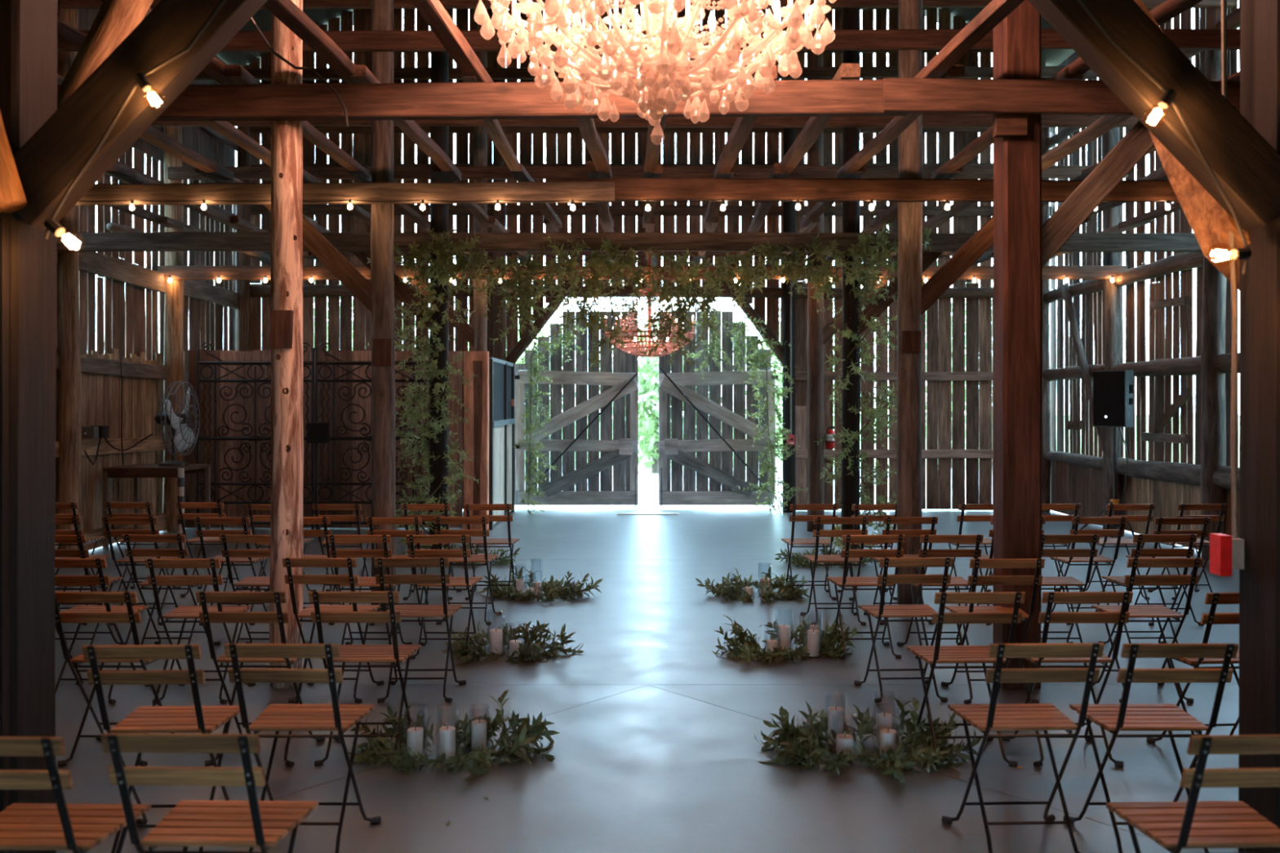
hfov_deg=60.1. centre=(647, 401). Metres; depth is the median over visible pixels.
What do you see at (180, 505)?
folding chair
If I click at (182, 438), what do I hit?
pedestal fan
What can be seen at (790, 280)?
conduit pipe
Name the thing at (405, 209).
joist
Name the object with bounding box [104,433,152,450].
cable
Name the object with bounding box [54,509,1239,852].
floor
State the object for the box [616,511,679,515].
door mat
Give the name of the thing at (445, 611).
folding chair
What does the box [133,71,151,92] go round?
socket
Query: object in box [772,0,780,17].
candle
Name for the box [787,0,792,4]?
candle
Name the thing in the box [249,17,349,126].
power cable
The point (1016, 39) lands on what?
timber post
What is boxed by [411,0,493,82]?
joist
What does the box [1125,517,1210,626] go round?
folding chair
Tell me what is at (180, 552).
folding chair
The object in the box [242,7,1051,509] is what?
wall
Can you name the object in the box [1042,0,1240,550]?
wall
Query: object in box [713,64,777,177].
joist
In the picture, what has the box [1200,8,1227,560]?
timber post
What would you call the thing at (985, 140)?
joist
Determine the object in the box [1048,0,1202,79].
joist
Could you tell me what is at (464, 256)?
joist
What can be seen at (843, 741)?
pillar candle
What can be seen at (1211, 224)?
knee brace
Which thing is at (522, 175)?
joist
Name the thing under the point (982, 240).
knee brace
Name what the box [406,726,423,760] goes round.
pillar candle
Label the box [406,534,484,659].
folding chair
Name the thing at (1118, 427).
cable
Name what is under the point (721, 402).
door
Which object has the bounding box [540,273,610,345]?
garland
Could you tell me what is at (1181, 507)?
folding chair
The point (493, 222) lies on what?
joist
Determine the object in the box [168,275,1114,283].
string lights
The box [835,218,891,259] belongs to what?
joist
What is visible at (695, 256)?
joist
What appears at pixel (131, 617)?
folding chair
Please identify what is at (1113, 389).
loudspeaker
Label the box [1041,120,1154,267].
knee brace
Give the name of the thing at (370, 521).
folding chair
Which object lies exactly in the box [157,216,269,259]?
joist
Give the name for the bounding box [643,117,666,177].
joist
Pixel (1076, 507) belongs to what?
folding chair
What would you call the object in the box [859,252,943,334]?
knee brace
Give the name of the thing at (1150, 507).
folding chair
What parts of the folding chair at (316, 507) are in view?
short leg, seat rod, short leg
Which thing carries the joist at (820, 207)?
on the tie beam at (625, 188)
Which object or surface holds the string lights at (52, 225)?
hanging from the knee brace at (50, 161)
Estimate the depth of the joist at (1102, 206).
10.18 m
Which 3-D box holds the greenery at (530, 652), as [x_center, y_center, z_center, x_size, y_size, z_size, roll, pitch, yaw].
[-0.878,1.555,7.100,0.897,0.286,0.744,0,0,-23]
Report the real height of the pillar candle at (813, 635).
0.171 m
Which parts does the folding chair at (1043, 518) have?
short leg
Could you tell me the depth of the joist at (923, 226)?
11.65 m
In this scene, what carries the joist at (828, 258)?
on the tie beam at (176, 270)
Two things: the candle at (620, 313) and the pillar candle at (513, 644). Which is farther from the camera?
the candle at (620, 313)
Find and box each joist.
[57,18,87,50]
[57,73,233,180]
[100,0,235,84]
[106,161,137,179]
[106,171,240,228]
[106,204,169,227]
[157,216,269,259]
[194,167,317,227]
[200,120,271,167]
[225,64,370,178]
[230,215,315,259]
[246,253,271,265]
[262,0,355,83]
[302,168,370,222]
[307,251,319,260]
[315,223,333,232]
[346,168,430,228]
[350,64,462,181]
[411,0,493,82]
[412,214,475,258]
[431,163,491,227]
[456,253,471,263]
[461,71,519,179]
[486,216,528,258]
[509,163,562,227]
[513,251,529,265]
[543,216,567,258]
[558,63,613,177]
[585,160,613,228]
[600,220,622,256]
[642,164,662,227]
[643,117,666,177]
[645,216,654,259]
[651,251,657,266]
[692,251,701,266]
[697,214,719,259]
[701,164,734,228]
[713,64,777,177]
[721,251,735,263]
[737,224,759,259]
[751,163,786,227]
[765,252,782,265]
[779,62,860,177]
[780,216,819,258]
[800,163,866,226]
[823,252,836,263]
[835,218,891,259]
[836,64,964,177]
[868,165,963,227]
[888,221,945,257]
[913,0,1024,78]
[924,176,993,227]
[932,66,1083,178]
[937,231,977,258]
[971,252,993,266]
[1041,115,1133,172]
[1041,173,1084,206]
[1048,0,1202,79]
[1051,219,1153,257]
[1081,145,1156,179]
[1089,174,1168,215]
[1118,202,1182,228]
[1218,71,1239,81]
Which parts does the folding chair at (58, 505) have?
short leg, seat rail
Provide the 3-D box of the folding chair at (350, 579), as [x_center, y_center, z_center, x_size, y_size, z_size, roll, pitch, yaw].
[-1.730,1.223,6.077,0.444,0.794,0.510,0,0,1]
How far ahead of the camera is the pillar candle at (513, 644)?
6.98 m
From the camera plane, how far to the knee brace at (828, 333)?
13.74 m
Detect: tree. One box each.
[327,280,403,351]
[506,306,558,451]
[599,318,696,473]
[754,307,834,461]
[874,265,992,468]
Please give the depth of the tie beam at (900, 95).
6.08 m
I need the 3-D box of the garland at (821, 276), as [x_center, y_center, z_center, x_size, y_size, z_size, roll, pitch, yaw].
[0.037,-1.219,10.829,5.501,1.092,0.707,0,0,0]
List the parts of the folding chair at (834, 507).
short leg, seat rod, short leg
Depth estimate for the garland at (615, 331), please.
10.98 m
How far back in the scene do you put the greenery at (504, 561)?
11.02 m
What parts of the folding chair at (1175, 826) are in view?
short leg, seat rail, short leg, seat rod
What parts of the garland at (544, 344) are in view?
stem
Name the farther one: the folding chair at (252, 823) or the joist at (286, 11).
the joist at (286, 11)
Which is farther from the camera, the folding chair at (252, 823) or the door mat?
the door mat
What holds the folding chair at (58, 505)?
on the floor
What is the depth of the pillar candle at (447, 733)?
4.96 m
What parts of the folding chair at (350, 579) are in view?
short leg, seat rod, short leg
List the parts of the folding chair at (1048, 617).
short leg, seat rod, short leg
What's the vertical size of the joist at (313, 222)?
0.088 m
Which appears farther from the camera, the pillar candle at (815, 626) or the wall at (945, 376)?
the wall at (945, 376)
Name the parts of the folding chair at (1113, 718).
seat rail, short leg, seat rod, short leg, seat rail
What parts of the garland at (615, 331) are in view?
stem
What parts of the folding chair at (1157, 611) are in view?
short leg, seat rod, short leg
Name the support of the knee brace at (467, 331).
attached to the timber post at (480, 156)
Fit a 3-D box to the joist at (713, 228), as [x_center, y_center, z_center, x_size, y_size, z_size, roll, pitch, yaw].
[0.665,-1.829,12.540,0.095,0.090,2.840,0,0,0]
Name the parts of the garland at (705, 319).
stem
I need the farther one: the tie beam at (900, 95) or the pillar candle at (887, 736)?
the tie beam at (900, 95)
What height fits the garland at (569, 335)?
0.807 m
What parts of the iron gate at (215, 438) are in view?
rail, rail, rail, rail, rail, rail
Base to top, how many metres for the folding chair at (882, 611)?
0.794 m
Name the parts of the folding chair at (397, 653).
short leg, seat rod, short leg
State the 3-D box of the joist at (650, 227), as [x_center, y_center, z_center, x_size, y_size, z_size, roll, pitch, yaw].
[0.018,-1.820,12.525,0.097,0.076,2.850,0,0,0]
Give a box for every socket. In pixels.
[44,217,65,236]
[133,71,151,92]
[1157,88,1177,108]
[1229,248,1251,260]
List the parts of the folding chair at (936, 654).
short leg, seat rod, short leg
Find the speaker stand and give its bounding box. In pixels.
[1079,426,1134,537]
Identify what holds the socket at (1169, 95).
attached to the string lights at (1167, 98)
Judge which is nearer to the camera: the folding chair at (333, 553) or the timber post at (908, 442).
the folding chair at (333, 553)
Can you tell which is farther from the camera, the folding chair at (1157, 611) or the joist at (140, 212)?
the joist at (140, 212)
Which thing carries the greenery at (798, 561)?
on the floor
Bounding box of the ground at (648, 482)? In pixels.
[515,467,965,509]
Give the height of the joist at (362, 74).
0.083 m
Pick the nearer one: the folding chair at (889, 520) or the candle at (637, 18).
the candle at (637, 18)
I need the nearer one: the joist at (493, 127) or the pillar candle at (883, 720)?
the pillar candle at (883, 720)
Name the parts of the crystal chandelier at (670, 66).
arm, arm, arm, arm, arm, bud stem, bud stem, bud stem, arm, arm, arm, arm, bud stem, arm, arm, arm, arm, arm, bud stem, rod, arm, arm, arm, arm, bud stem, arm, bud stem, arm, arm, arm, arm, bud stem, bud stem, bud stem, arm, arm, arm, arm, arm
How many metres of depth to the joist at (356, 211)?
10.41 m
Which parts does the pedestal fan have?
motor, blade, blade, blade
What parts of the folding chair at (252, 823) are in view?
seat rail, short leg, seat rod, short leg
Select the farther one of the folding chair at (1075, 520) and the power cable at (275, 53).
the folding chair at (1075, 520)
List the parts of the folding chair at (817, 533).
short leg, seat rod, short leg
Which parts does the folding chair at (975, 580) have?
short leg, short leg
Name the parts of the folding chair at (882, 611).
short leg, seat rod, short leg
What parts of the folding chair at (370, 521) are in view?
short leg, short leg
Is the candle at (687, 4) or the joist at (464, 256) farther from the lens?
the joist at (464, 256)
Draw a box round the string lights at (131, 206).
[78,199,1170,211]
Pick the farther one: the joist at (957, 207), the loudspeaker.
the loudspeaker
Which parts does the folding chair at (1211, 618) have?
short leg, seat rail, seat rod, short leg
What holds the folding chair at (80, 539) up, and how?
on the floor
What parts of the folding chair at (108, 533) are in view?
short leg, seat rod, short leg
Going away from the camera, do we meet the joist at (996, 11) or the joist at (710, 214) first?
the joist at (996, 11)
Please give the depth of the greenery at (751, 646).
7.10 m
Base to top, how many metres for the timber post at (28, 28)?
8.507 m
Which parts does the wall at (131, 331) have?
rail, rail, rail, rail, rail, rail, rail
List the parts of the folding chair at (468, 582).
short leg, seat rod, short leg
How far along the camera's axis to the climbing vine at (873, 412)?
11.17 m
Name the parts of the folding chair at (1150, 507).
seat rod, short leg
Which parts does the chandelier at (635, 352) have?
stem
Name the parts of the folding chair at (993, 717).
short leg, seat rod, short leg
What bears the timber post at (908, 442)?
on the floor
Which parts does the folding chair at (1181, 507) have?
short leg, seat rod, short leg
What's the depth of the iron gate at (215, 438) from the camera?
13.61 m
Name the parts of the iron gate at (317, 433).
rail, rail, rail, rail, rail, rail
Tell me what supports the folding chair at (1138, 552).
on the floor
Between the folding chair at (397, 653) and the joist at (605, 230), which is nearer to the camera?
the folding chair at (397, 653)
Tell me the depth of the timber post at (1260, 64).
3.79 m
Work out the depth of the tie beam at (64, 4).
11.12 m
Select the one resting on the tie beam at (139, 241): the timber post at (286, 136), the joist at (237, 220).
the joist at (237, 220)
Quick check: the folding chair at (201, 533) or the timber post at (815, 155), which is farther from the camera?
the timber post at (815, 155)
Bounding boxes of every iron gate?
[196,342,314,529]
[306,342,429,529]
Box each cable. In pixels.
[84,437,101,465]
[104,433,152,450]
[120,354,124,465]
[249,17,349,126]
[1118,426,1128,529]
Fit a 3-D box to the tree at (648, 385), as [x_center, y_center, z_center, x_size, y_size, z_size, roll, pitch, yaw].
[0.128,-0.138,25.575,3.066,3.667,2.578,0,0,0]
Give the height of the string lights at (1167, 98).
0.921 m
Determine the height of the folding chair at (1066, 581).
0.794 m
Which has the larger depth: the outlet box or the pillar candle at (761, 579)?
the outlet box
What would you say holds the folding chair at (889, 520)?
on the floor
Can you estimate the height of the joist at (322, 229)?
0.099 m
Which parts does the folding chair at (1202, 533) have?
short leg, short leg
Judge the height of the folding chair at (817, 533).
0.794 m
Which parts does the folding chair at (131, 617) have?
short leg, seat rod, seat rail, short leg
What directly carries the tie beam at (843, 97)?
attached to the timber post at (286, 136)
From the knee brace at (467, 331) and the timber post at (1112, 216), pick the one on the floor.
the timber post at (1112, 216)
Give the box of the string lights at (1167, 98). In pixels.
[1076,0,1251,274]
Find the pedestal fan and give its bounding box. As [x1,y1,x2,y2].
[154,380,199,466]
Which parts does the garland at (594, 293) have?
stem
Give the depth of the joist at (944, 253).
13.53 m
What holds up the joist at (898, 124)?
on the tie beam at (900, 95)
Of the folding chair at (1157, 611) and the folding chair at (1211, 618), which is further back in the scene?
the folding chair at (1157, 611)
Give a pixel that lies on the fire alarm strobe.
(1226, 552)
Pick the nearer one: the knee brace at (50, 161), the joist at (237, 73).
the knee brace at (50, 161)
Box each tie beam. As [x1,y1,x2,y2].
[57,28,1240,51]
[57,79,909,120]
[57,231,1202,252]
[59,0,1235,8]
[74,181,614,205]
[150,112,1138,128]
[157,265,1128,279]
[167,165,1128,179]
[193,66,1098,79]
[545,177,1179,202]
[882,77,1239,137]
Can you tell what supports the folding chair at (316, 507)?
on the floor
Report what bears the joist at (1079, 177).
on the tie beam at (625, 188)
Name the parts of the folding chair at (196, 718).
short leg, short leg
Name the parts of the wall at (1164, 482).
rail, rail, rail, rail, rail, rail, rail, rail, rail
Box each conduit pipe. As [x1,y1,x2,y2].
[790,280,791,435]
[1221,0,1237,538]
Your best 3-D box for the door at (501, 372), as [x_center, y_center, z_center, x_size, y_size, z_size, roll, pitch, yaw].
[-1.990,0.532,15.075,0.121,2.175,2.350,0,0,0]
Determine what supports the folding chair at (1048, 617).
on the floor
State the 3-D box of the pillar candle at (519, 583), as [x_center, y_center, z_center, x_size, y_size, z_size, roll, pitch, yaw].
[-1.060,1.541,9.170,0.070,0.146,0.070,0,0,0]
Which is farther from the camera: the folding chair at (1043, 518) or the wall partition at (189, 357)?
the wall partition at (189, 357)
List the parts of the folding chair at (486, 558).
short leg, seat rod, short leg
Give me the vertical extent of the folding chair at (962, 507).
0.794 m
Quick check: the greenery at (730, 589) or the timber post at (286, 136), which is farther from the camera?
the greenery at (730, 589)
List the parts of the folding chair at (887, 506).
short leg, seat rod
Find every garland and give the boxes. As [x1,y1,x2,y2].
[366,222,933,333]
[484,268,556,351]
[511,337,557,514]
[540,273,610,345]
[546,306,586,361]
[579,277,645,367]
[640,284,711,366]
[660,278,721,343]
[685,309,746,382]
[725,317,807,514]
[726,310,754,372]
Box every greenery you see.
[347,688,559,780]
[420,537,520,567]
[441,620,583,665]
[478,564,602,601]
[695,566,809,603]
[712,613,862,664]
[753,697,981,782]
[774,544,878,568]
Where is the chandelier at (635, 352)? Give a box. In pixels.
[603,251,696,357]
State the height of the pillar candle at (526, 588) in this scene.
0.091 m
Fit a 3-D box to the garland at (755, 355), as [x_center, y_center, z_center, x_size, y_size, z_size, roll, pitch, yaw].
[1.713,0.467,15.758,1.239,3.297,0.626,0,0,0]
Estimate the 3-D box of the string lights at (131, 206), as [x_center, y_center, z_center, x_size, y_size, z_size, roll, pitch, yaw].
[-0.260,-1.516,8.560,8.608,0.092,0.042,0,0,0]
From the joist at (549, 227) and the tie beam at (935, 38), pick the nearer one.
the tie beam at (935, 38)
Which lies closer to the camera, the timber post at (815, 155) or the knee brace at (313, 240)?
the knee brace at (313, 240)
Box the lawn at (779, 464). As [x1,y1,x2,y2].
[537,414,1239,467]
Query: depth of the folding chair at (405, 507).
8.94 m
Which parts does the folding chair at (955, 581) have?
short leg, seat rod, short leg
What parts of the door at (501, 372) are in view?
rail, rail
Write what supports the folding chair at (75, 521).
on the floor
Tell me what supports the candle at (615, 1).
on the crystal chandelier at (670, 66)
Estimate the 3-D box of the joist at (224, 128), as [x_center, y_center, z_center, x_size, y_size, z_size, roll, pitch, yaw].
[-2.847,-1.835,7.560,0.095,0.082,2.841,0,0,-1]
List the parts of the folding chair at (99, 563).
short leg, short leg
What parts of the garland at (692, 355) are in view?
stem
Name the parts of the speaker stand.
leg, leg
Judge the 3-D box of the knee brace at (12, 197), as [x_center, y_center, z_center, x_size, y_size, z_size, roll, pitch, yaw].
[-2.243,-1.109,3.580,0.444,0.999,0.205,0,0,-1]
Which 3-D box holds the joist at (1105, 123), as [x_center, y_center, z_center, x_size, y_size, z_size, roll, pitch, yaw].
[3.017,-1.831,7.560,0.113,0.078,2.841,0,0,2]
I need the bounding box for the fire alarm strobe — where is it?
[1209,533,1244,576]
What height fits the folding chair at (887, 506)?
0.794 m
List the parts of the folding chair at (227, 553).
short leg, seat rod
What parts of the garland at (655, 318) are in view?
stem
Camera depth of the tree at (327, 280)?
26.82 m
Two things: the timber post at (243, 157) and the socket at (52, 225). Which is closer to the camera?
the socket at (52, 225)
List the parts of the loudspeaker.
handle, handle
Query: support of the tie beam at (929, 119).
attached to the timber post at (439, 60)
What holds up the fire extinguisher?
attached to the timber post at (815, 155)
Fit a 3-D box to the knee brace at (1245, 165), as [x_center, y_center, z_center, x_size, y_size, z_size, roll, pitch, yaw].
[1.637,-1.166,3.729,1.119,1.173,0.123,0,0,0]
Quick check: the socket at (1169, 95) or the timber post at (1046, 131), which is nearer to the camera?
the socket at (1169, 95)
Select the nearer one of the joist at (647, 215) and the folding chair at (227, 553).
the folding chair at (227, 553)
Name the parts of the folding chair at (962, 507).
short leg, seat rod, short leg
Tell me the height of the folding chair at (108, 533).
0.794 m
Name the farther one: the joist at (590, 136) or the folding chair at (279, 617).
the joist at (590, 136)
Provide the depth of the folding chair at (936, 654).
4.87 m
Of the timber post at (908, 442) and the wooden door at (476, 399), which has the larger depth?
the wooden door at (476, 399)
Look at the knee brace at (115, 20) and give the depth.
4.25 m
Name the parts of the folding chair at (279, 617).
short leg, seat rod, short leg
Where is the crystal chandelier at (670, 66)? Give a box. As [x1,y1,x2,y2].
[474,0,835,145]
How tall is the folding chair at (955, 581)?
0.794 m
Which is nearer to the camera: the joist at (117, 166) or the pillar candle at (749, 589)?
the joist at (117, 166)
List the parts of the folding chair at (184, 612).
short leg, seat rod, short leg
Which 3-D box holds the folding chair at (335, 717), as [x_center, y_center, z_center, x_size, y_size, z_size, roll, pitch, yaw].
[-1.247,1.223,4.012,0.444,0.794,0.510,0,0,1]
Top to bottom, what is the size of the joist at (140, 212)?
0.090 m
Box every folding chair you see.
[0,736,151,852]
[54,502,107,591]
[54,517,111,625]
[54,534,124,645]
[54,558,150,704]
[54,591,174,766]
[81,644,246,852]
[100,733,318,852]
[102,517,181,626]
[104,502,181,595]
[122,534,220,645]
[144,558,255,704]
[175,502,248,596]
[194,517,268,626]
[195,591,324,767]
[218,534,309,644]
[223,643,381,852]
[245,503,315,591]
[282,557,384,703]
[302,516,344,625]
[308,591,421,766]
[311,503,371,591]
[327,534,412,644]
[365,517,428,626]
[373,557,466,703]
[401,503,461,599]
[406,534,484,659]
[433,516,502,625]
[463,503,519,600]
[781,503,838,600]
[800,517,868,625]
[826,534,905,659]
[837,503,897,600]
[853,557,953,702]
[863,516,937,625]
[897,534,983,659]
[901,591,1025,768]
[939,503,993,592]
[941,558,1044,704]
[941,643,1104,852]
[973,516,1045,625]
[1001,591,1133,767]
[1040,534,1100,643]
[1041,503,1080,591]
[1044,516,1127,625]
[1063,643,1238,852]
[1079,503,1155,599]
[1091,558,1202,703]
[1098,533,1197,645]
[1106,734,1279,852]
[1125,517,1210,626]
[1146,592,1239,768]
[1147,503,1226,599]
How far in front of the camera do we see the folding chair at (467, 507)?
9.00 m
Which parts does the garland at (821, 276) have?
stem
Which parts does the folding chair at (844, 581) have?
short leg, seat rod, short leg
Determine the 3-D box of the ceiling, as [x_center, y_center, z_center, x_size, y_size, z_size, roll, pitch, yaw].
[0.000,-6.480,7.650,12.700,3.400,18.500,0,0,0]
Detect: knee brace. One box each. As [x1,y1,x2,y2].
[0,111,26,213]
[13,0,266,230]
[57,0,153,109]
[263,204,372,312]
[352,252,447,329]
[407,279,474,347]
[822,280,888,345]
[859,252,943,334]
[920,215,993,315]
[1027,0,1279,231]
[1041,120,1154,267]
[1133,0,1250,290]
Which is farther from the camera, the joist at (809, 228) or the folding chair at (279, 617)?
the joist at (809, 228)
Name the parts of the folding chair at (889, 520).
short leg, short leg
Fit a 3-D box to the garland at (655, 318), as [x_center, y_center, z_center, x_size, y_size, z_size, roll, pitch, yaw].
[0.281,-0.752,11.020,0.740,0.830,0.351,0,0,0]
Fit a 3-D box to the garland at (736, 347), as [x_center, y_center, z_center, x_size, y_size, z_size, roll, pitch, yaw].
[1.373,-0.861,15.790,0.392,0.895,0.404,0,0,-22]
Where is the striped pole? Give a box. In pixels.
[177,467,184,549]
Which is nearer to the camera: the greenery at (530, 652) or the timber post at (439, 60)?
the greenery at (530, 652)
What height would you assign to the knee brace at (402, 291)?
1.012 m
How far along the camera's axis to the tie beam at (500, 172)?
13.62 m
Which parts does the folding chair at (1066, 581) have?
seat rod, short leg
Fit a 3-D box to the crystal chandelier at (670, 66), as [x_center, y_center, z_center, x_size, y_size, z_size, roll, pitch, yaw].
[0.044,-2.592,4.999,1.583,2.870,1.584,0,0,34]
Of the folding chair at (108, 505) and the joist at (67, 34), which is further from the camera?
the folding chair at (108, 505)
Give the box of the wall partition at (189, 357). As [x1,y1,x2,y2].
[182,350,462,528]
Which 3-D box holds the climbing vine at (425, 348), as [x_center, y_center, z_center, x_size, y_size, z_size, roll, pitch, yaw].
[-2.233,0.194,11.165,1.201,3.323,1.097,0,0,0]
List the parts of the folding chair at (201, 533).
short leg, seat rod, short leg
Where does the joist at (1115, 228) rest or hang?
on the tie beam at (139, 241)
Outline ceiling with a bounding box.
[216,7,1075,67]
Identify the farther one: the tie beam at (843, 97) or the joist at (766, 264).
the joist at (766, 264)
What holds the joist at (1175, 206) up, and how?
on the tie beam at (625, 188)
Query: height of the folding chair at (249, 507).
0.794 m
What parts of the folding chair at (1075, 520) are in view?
seat rail, short leg, seat rod, short leg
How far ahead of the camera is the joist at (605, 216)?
10.28 m
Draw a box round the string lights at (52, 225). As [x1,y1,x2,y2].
[44,0,226,249]
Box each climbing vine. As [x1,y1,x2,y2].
[364,253,490,555]
[813,252,897,564]
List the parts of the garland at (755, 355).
stem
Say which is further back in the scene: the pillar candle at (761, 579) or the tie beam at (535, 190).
the pillar candle at (761, 579)
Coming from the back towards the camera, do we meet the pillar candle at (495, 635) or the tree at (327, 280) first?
the tree at (327, 280)
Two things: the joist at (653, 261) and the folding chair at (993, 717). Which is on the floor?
the folding chair at (993, 717)
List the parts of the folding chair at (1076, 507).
seat rod, short leg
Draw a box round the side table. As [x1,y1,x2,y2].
[102,463,211,551]
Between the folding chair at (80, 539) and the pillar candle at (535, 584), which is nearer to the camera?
the folding chair at (80, 539)
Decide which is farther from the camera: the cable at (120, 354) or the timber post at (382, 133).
the cable at (120, 354)
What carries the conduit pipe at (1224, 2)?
attached to the timber post at (1260, 64)
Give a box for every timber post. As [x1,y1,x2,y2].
[0,0,57,852]
[57,0,81,549]
[162,126,183,532]
[235,126,250,351]
[269,0,303,688]
[370,0,395,606]
[429,8,448,549]
[473,8,487,351]
[492,8,506,360]
[782,17,795,512]
[806,13,824,532]
[840,7,860,558]
[896,0,922,604]
[992,0,1042,689]
[1102,127,1122,529]
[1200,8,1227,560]
[1238,0,1279,852]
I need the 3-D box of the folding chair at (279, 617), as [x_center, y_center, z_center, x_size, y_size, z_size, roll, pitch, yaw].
[-1.765,1.223,5.044,0.444,0.794,0.510,0,0,1]
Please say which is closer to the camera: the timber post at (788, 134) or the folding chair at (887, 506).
the folding chair at (887, 506)
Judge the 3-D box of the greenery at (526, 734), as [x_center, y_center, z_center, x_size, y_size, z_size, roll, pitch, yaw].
[-0.894,1.546,5.043,0.987,0.331,0.696,0,0,14]
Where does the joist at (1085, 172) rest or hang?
on the tie beam at (900, 95)
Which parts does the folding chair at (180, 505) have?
short leg, seat rod, short leg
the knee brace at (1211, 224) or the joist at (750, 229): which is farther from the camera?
the joist at (750, 229)
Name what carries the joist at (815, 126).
on the tie beam at (843, 97)
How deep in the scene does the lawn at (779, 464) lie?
40.91 m
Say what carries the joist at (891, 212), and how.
on the tie beam at (625, 188)
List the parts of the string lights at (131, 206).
bulb, bulb, bulb, bulb, bulb, bulb, bulb, bulb, bulb, bulb, bulb, bulb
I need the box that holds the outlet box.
[81,425,108,438]
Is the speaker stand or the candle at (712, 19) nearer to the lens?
the candle at (712, 19)
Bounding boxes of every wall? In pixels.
[54,0,237,550]
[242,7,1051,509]
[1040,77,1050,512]
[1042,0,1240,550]
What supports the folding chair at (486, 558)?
on the floor
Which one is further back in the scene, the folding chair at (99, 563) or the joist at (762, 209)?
the joist at (762, 209)
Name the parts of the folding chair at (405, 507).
short leg, seat rod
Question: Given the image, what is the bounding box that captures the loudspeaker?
[1093,369,1133,427]
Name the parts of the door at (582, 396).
rail, rail, rail, tie rod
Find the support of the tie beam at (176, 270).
attached to the timber post at (480, 156)
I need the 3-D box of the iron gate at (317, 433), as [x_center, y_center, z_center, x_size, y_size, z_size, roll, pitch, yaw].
[-3.411,0.447,13.585,1.510,2.346,0.120,0,0,0]
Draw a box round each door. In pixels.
[463,351,488,529]
[488,357,515,529]
[515,311,638,508]
[658,311,777,508]
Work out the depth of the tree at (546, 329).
26.22 m
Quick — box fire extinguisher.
[823,426,835,448]
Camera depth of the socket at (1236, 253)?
3.59 m
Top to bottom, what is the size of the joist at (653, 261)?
0.098 m
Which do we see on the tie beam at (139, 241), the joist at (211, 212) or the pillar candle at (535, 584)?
the joist at (211, 212)
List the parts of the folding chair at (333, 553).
short leg, seat rod, short leg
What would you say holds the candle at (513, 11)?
on the crystal chandelier at (670, 66)
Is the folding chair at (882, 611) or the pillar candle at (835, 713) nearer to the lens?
the pillar candle at (835, 713)
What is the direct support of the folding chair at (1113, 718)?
on the floor
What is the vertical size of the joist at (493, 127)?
0.085 m
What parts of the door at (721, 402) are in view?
tie rod, rail, rail, rail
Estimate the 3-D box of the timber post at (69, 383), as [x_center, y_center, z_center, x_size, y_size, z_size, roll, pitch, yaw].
[-5.917,-1.580,11.306,0.245,6.400,0.231,0,0,34]
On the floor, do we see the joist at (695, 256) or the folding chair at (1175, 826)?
the folding chair at (1175, 826)
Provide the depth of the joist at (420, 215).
11.54 m
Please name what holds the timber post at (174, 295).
on the floor
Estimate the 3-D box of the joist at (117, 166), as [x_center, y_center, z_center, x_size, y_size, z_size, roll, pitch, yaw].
[-4.178,-1.834,7.560,0.116,0.094,2.840,0,0,-1]
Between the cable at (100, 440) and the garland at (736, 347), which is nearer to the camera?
the cable at (100, 440)
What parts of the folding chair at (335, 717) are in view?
seat rail, short leg, seat rod, short leg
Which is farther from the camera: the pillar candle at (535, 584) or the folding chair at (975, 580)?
the pillar candle at (535, 584)
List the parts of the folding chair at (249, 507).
short leg, seat rod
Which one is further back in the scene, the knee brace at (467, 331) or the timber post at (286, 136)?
the knee brace at (467, 331)
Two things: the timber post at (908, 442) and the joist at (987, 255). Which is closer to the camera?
the timber post at (908, 442)
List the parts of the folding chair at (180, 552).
short leg, seat rod, short leg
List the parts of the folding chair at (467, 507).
short leg, seat rod, short leg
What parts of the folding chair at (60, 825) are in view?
seat rail, short leg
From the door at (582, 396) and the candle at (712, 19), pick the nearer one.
the candle at (712, 19)
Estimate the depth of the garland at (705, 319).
10.94 m
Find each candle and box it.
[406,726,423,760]
[439,725,455,759]
[471,719,486,751]
[488,627,502,655]
[509,639,521,657]
[511,0,516,17]
[515,577,524,596]
[525,586,533,598]
[532,580,540,595]
[613,0,618,13]
[617,312,623,330]
[635,15,640,47]
[685,0,689,15]
[708,11,715,44]
[744,586,752,598]
[760,577,769,596]
[766,639,777,653]
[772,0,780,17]
[777,624,790,652]
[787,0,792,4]
[807,628,819,657]
[809,623,820,650]
[827,706,844,750]
[835,733,853,760]
[875,711,892,749]
[880,728,896,755]
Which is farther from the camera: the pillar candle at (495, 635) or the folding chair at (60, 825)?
the pillar candle at (495, 635)
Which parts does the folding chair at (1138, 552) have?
seat rail, short leg, seat rod, short leg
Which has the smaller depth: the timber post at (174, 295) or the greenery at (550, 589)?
the greenery at (550, 589)
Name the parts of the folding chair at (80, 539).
short leg, seat rod, short leg, seat rail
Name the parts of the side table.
leg, leg, leg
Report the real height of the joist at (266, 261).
0.081 m
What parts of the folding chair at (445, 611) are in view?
short leg, seat rod, short leg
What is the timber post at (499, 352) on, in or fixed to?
on the floor
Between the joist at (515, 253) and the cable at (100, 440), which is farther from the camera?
the joist at (515, 253)
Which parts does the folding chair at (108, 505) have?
short leg, seat rod, short leg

